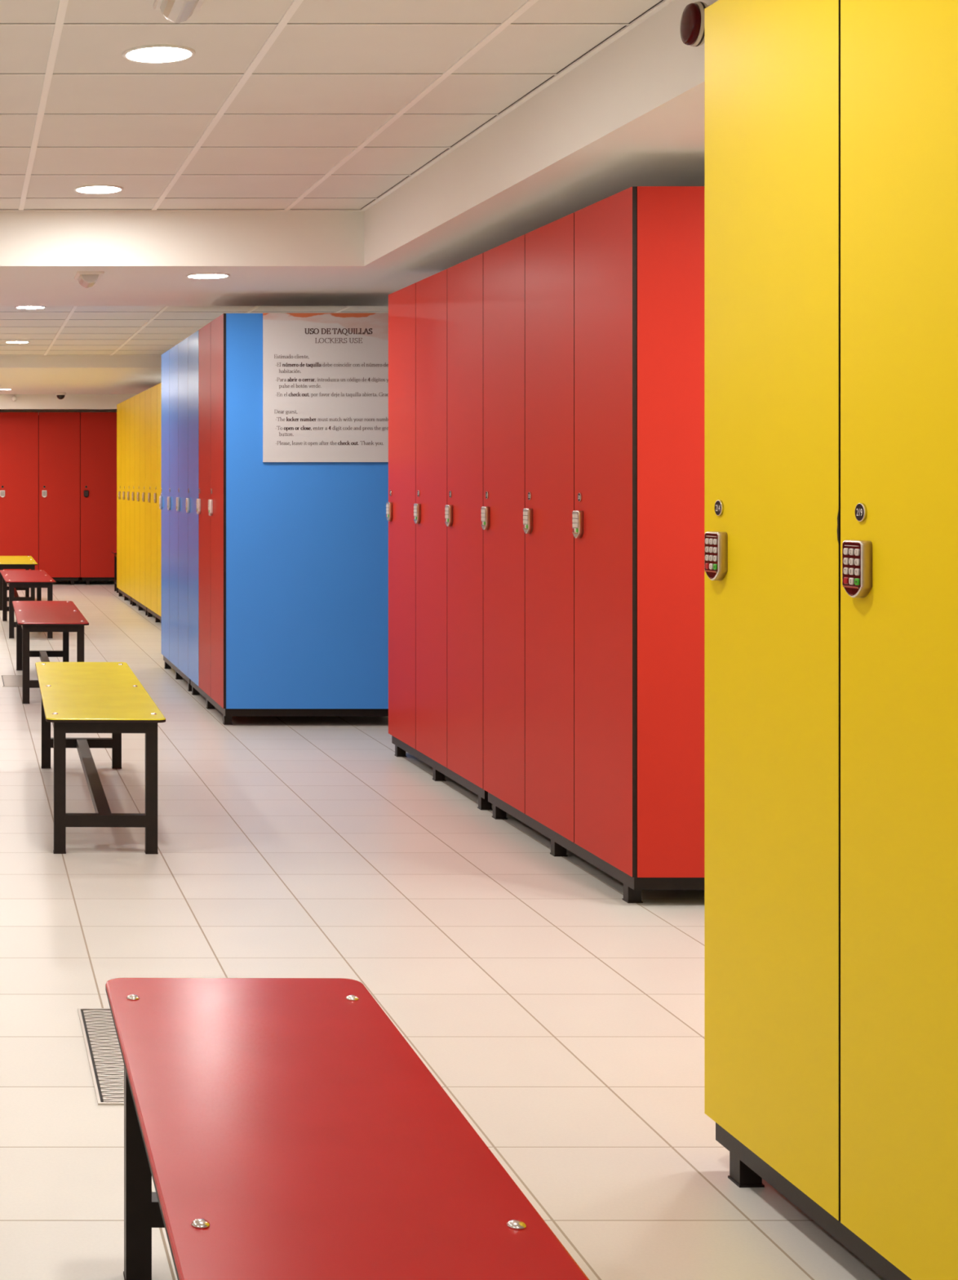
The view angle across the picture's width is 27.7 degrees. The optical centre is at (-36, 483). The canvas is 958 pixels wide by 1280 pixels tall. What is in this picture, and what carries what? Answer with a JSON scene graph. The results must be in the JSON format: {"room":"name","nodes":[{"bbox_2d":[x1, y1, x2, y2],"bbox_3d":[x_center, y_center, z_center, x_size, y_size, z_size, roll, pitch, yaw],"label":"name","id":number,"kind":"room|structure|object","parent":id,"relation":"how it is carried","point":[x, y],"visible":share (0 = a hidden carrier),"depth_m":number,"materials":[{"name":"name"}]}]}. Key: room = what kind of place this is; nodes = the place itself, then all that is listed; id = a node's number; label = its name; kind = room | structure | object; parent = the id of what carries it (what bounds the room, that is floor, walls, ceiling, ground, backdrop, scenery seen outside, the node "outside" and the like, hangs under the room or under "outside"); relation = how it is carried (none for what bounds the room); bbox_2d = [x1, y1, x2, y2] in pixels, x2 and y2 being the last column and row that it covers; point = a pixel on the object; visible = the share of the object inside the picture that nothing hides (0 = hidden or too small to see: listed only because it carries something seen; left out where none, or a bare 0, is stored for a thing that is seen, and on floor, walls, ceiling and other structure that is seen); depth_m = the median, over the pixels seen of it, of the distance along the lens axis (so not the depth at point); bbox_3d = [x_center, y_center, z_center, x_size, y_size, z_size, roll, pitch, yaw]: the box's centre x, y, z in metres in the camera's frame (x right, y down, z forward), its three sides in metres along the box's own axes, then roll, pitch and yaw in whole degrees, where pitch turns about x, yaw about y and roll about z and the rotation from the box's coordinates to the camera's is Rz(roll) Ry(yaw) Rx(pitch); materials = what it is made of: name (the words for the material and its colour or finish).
{"room":"changing room","nodes":[
{"label":"changing room","id":0,"kind":"room"},
{"bbox_2d":[0,408,116,582],"bbox_3d":[0.900,-0.150,22.950,7.600,2.800,0.100,0,0,0],"label":"wall","id":1,"kind":"structure","parent":0,"point":[1,410],"depth_m":22.90,"materials":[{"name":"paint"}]},
{"bbox_2d":[0,355,160,394],"bbox_3d":[0.900,-1.257,19.770,7.600,0.386,6.260,0,0,0],"label":"ceiling","id":2,"kind":"structure","parent":0,"point":[24,375],"depth_m":17.63,"materials":[{"name":"white paint"}]},
{"bbox_2d":[55,392,66,399],"bbox_3d":[1.128,-1.024,21.200,0.124,0.080,0.124,0,0,0],"label":"security camera","id":3,"kind":"object","parent":2,"relation":"attached to","point":[60,395],"visible":1,"depth_m":21.16,"materials":[{"name":"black plastic"}]},
{"bbox_2d":[0,394,137,408],"bbox_3d":[0.900,-0.976,21.640,7.600,0.176,0.080,0,0,0],"label":"wall","id":4,"kind":"structure","parent":2,"relation":"attached to","point":[23,401],"depth_m":21.60,"materials":[{"name":"white paint"}]},
{"bbox_2d":[10,395,17,401],"bbox_3d":[0.588,-1.012,21.573,0.072,0.072,0.054,0,0,0],"label":"sensor","id":5,"kind":"object","parent":4,"relation":"attached to","point":[13,398],"visible":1,"depth_m":21.57,"materials":[{"name":"white plastic"}]},
{"bbox_2d":[0,306,388,355],"bbox_3d":[0.900,-1.210,13.309,7.600,0.060,6.663,0,0,0],"label":"ceiling","id":6,"kind":"structure","parent":0,"point":[37,341],"depth_m":13.56,"materials":[{"name":"tile"}]},
{"bbox_2d":[4,340,29,343],"bbox_3d":[0.438,-1.177,15.060,0.208,0.006,0.208,0,0,0],"label":"recessed light","id":7,"kind":"object","parent":6,"relation":"in","point":[15,341],"visible":1,"depth_m":15.06,"materials":[{"name":"white plastic"}]},
{"bbox_2d":[14,306,45,309],"bbox_3d":[0.441,-1.177,12.080,0.208,0.006,0.208,0,0,0],"label":"recessed light","id":8,"kind":"object","parent":6,"relation":"in","point":[16,307],"visible":0.88,"depth_m":12.05,"materials":[{"name":"white plastic"}]},
{"bbox_2d":[17,306,44,308],"bbox_3d":[0.441,-1.177,12.080,0.183,0.004,0.183,0,0,0],"label":"diffuser","id":9,"kind":"object","parent":8,"relation":"attached to","point":[19,307],"depth_m":12.05,"materials":[{"name":"white plastic"}]},
{"bbox_2d":[0,355,160,355],"bbox_3d":[0.900,-1.177,16.630,7.600,0.005,0.020,0,0,0],"label":"trim","id":10,"kind":"structure","parent":6,"relation":"attached to","point":[0,355],"depth_m":16.62,"materials":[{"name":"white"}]},
{"bbox_2d":[0,306,388,355],"bbox_3d":[0.900,-1.180,13.320,7.600,0.006,6.612,0,0,0],"label":"trim","id":11,"kind":"structure","parent":6,"relation":"attached to","point":[0,312],"depth_m":13.02,"materials":[{"name":"white painted metal"}]},
{"bbox_2d":[0,0,662,208],"bbox_3d":[-0.548,-1.262,3.270,4.703,0.060,9.740,0,0,0],"label":"ceiling","id":12,"kind":"structure","parent":0,"point":[24,49],"depth_m":5.71,"materials":[{"name":"tile"}]},
{"bbox_2d":[73,184,123,194],"bbox_3d":[0.560,-1.229,7.550,0.208,0.006,0.208,0,0,0],"label":"recessed light","id":13,"kind":"object","parent":12,"relation":"in","point":[92,188],"visible":1,"depth_m":7.52,"materials":[{"name":"white plastic"}]},
{"bbox_2d":[76,186,119,193],"bbox_3d":[0.560,-1.229,7.550,0.183,0.004,0.183,0,0,0],"label":"diffuser","id":14,"kind":"object","parent":13,"relation":"attached to","point":[83,189],"depth_m":7.54,"materials":[{"name":"white plastic"}]},
{"bbox_2d":[122,44,195,63],"bbox_3d":[0.556,-1.229,5.170,0.208,0.006,0.208,0,0,0],"label":"recessed light","id":15,"kind":"object","parent":12,"relation":"in","point":[157,53],"visible":1,"depth_m":5.15,"materials":[{"name":"white plastic"}]},
{"bbox_2d":[126,47,191,62],"bbox_3d":[0.556,-1.229,5.170,0.183,0.004,0.183,0,0,0],"label":"diffuser","id":16,"kind":"object","parent":15,"relation":"attached to","point":[134,54],"depth_m":5.16,"materials":[{"name":"white plastic"}]},
{"bbox_2d":[153,0,205,23],"bbox_3d":[0.548,-1.206,4.530,0.125,0.052,0.260,0,0,0],"label":"smoke detector","id":17,"kind":"object","parent":12,"relation":"attached to","point":[176,11],"visible":1,"depth_m":4.55,"materials":[{"name":"white plastic"}]},
{"bbox_2d":[18,0,538,210],"bbox_3d":[-0.644,-1.232,3.268,4.208,0.007,9.737,0,0,0],"label":"strips","id":18,"kind":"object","parent":12,"relation":"attached to","point":[63,4],"depth_m":5.64,"materials":[{"name":"white metal"}]},
{"bbox_2d":[0,23,630,199],"bbox_3d":[-0.548,-1.232,3.360,4.703,0.006,8.890,0,0,0],"label":"strips","id":19,"kind":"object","parent":12,"relation":"attached to","point":[0,24],"depth_m":6.02,"materials":[{"name":"white painted metal"}]},
{"bbox_2d":[0,0,674,211],"bbox_3d":[-0.548,-1.229,3.270,4.703,0.006,9.740,0,0,0],"label":"trim","id":20,"kind":"structure","parent":12,"relation":"attached to","point":[663,3],"depth_m":6.65,"materials":[{"name":"white painted metal"}]},
{"bbox_2d":[0,0,718,306],"bbox_3d":[0.900,-1.214,4.189,7.600,0.471,11.577,0,0,0],"label":"ceiling","id":21,"kind":"structure","parent":0,"point":[632,113],"depth_m":7.43,"materials":[{"name":"white paint"}]},
{"bbox_2d":[74,271,104,288],"bbox_3d":[0.583,-0.953,8.470,0.125,0.052,0.260,0,0,0],"label":"smoke detector","id":22,"kind":"object","parent":21,"relation":"attached to","point":[86,279],"visible":1,"depth_m":8.36,"materials":[{"name":"white plastic"}]},
{"bbox_2d":[186,272,230,279],"bbox_3d":[1.146,-0.976,8.500,0.208,0.006,0.208,0,0,0],"label":"recessed light","id":23,"kind":"object","parent":21,"relation":"in","point":[202,275],"visible":1,"depth_m":8.47,"materials":[{"name":"white plastic"}]},
{"bbox_2d":[188,274,226,278],"bbox_3d":[1.146,-0.976,8.500,0.183,0.004,0.183,0,0,0],"label":"diffuser","id":24,"kind":"object","parent":23,"relation":"attached to","point":[190,276],"depth_m":8.49,"materials":[{"name":"white plastic"}]},
{"bbox_2d":[680,1,709,46],"bbox_3d":[1.771,-1.105,4.345,0.065,0.105,0.105,0,0,0],"label":"fire alarm","id":25,"kind":"object","parent":21,"relation":"attached to","point":[693,18],"visible":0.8,"depth_m":4.32,"materials":[{"name":"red plastic"}]},
{"bbox_2d":[0,582,885,1279],"bbox_3d":[0.900,1.290,10.650,7.600,0.080,24.500,0,0,0],"label":"floor","id":26,"kind":"structure","parent":0,"point":[562,1016],"depth_m":4.83,"materials":[{"name":"beige tile"}]},
{"bbox_2d":[0,675,22,686],"bbox_3d":[0.311,1.248,11.395,0.158,0.004,0.630,0,0,0],"label":"floor drain","id":27,"kind":"object","parent":26,"relation":"on","point":[6,680],"visible":0.87,"depth_m":11.41,"materials":[{"name":"silver metal"}]},
{"bbox_2d":[0,555,37,610],"bbox_3d":[0.518,1.017,18.665,0.404,0.465,1.930,0,0,0],"label":"bench","id":28,"kind":"object","parent":26,"relation":"on","point":[27,562],"visible":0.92,"depth_m":17.74,"materials":[{"name":"laminate"}]},
{"bbox_2d":[0,569,55,638],"bbox_3d":[0.525,1.017,15.465,0.404,0.465,1.930,0,0,0],"label":"bench","id":29,"kind":"object","parent":26,"relation":"on","point":[38,579],"visible":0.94,"depth_m":14.73,"materials":[{"name":"laminate"}]},
{"bbox_2d":[0,412,79,584],"bbox_3d":[0.650,0.189,22.441,1.543,2.122,0.518,0,0,0],"label":"bank","id":30,"kind":"object","parent":26,"relation":"on","point":[40,451],"visible":0.98,"depth_m":22.20,"materials":[{"name":"red laminate"}]},
{"bbox_2d":[12,600,88,703],"bbox_3d":[0.511,1.017,11.155,0.404,0.465,1.930,0,0,1],"label":"bench","id":31,"kind":"object","parent":26,"relation":"on","point":[64,616],"visible":0.95,"depth_m":10.61,"materials":[{"name":"black painted steel"},{"name":"red laminate"},{"name":"dark laminate"}]},
{"bbox_2d":[79,412,116,584],"bbox_3d":[2.194,0.189,22.441,1.543,2.122,0.518,0,0,0],"label":"bank","id":32,"kind":"object","parent":26,"relation":"on","point":[98,430],"visible":0.27,"depth_m":22.20,"materials":[{"name":"red laminate"}]},
{"bbox_2d":[35,662,165,853],"bbox_3d":[0.494,1.017,7.015,0.404,0.465,1.930,0,0,1],"label":"bench","id":33,"kind":"object","parent":26,"relation":"on","point":[77,697],"visible":1,"depth_m":6.32,"materials":[{"name":"black painted steel"},{"name":"yellow laminate"},{"name":"dark laminate"}]},
{"bbox_2d":[77,1008,124,1105],"bbox_3d":[0.334,1.248,3.955,0.132,0.004,0.656,0,0,0],"label":"floor drain","id":34,"kind":"object","parent":26,"relation":"on","point":[106,1064],"visible":0.62,"depth_m":3.94,"materials":[{"name":"silver metal"}]},
{"bbox_2d":[111,551,118,592],"bbox_3d":[2.665,1.017,20.750,1.930,0.465,0.404,0,0,0],"label":"bench","id":35,"kind":"object","parent":26,"relation":"on","point":[116,588],"visible":0.09,"depth_m":20.89,"materials":[{"name":"metal"}]},
{"bbox_2d":[116,398,131,604],"bbox_3d":[2.183,0.189,19.287,1.018,2.122,1.529,0,0,0],"label":"bank","id":36,"kind":"object","parent":26,"relation":"on","point":[122,408],"visible":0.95,"depth_m":19.21,"materials":[{"name":"yellow laminate"}]},
{"bbox_2d":[129,391,147,615],"bbox_3d":[2.188,0.189,17.756,1.018,2.122,1.529,0,0,0],"label":"bank","id":37,"kind":"object","parent":26,"relation":"on","point":[137,402],"visible":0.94,"depth_m":17.63,"materials":[{"name":"yellow laminate"}]},
{"bbox_2d":[145,382,160,622],"bbox_3d":[2.192,0.189,16.227,1.018,2.122,1.529,0,0,0],"label":"bank","id":38,"kind":"object","parent":26,"relation":"on","point":[153,395],"visible":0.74,"depth_m":16.23,"materials":[{"name":"yellow"}]},
{"bbox_2d":[159,337,191,691],"bbox_3d":[1.825,0.189,11.517,1.018,2.122,1.502,0,0,0],"label":"bank","id":39,"kind":"object","parent":26,"relation":"on","point":[174,362],"visible":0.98,"depth_m":11.49,"materials":[{"name":"blue laminate"}]},
{"bbox_2d":[185,313,388,724],"bbox_3d":[1.821,0.189,10.014,1.018,2.122,1.502,0,0,0],"label":"bank","id":40,"kind":"object","parent":26,"relation":"on","point":[288,562],"visible":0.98,"depth_m":9.26,"materials":[{"name":"blue"}]},
{"bbox_2d":[262,312,388,462],"bbox_3d":[1.914,-0.490,9.255,0.768,0.764,0.013,0,0,0],"label":"information sign","id":41,"kind":"object","parent":40,"relation":"attached to","point":[326,375],"visible":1,"depth_m":9.25,"materials":[{"name":"white"}]},
{"bbox_2d":[105,977,589,1279],"bbox_3d":[0.419,1.017,1.921,0.408,0.465,1.930,0,0,0],"label":"bench","id":42,"kind":"object","parent":26,"relation":"on","point":[282,1128],"visible":1,"depth_m":2.18,"materials":[{"name":"red laminate"},{"name":"black painted steel"},{"name":"polished metal"}]},
{"bbox_2d":[386,253,493,809],"bbox_3d":[2.453,0.189,7.595,1.018,2.122,1.529,0,0,0],"label":"bank","id":43,"kind":"object","parent":26,"relation":"on","point":[433,507],"visible":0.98,"depth_m":7.46,"materials":[{"name":"red laminate"}]},
{"bbox_2d":[481,186,705,902],"bbox_3d":[2.454,0.189,6.065,1.018,2.122,1.529,0,0,0],"label":"bank","id":44,"kind":"object","parent":26,"relation":"on","point":[593,508],"visible":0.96,"depth_m":5.52,"materials":[{"name":"red laminate"}]},
{"bbox_2d":[704,0,957,1279],"bbox_3d":[1.869,0.189,2.597,1.018,2.122,1.470,0,0,-1],"label":"bank","id":45,"kind":"object","parent":26,"relation":"on","point":[831,537],"visible":1,"depth_m":2.83,"materials":[{"name":"yellow"}]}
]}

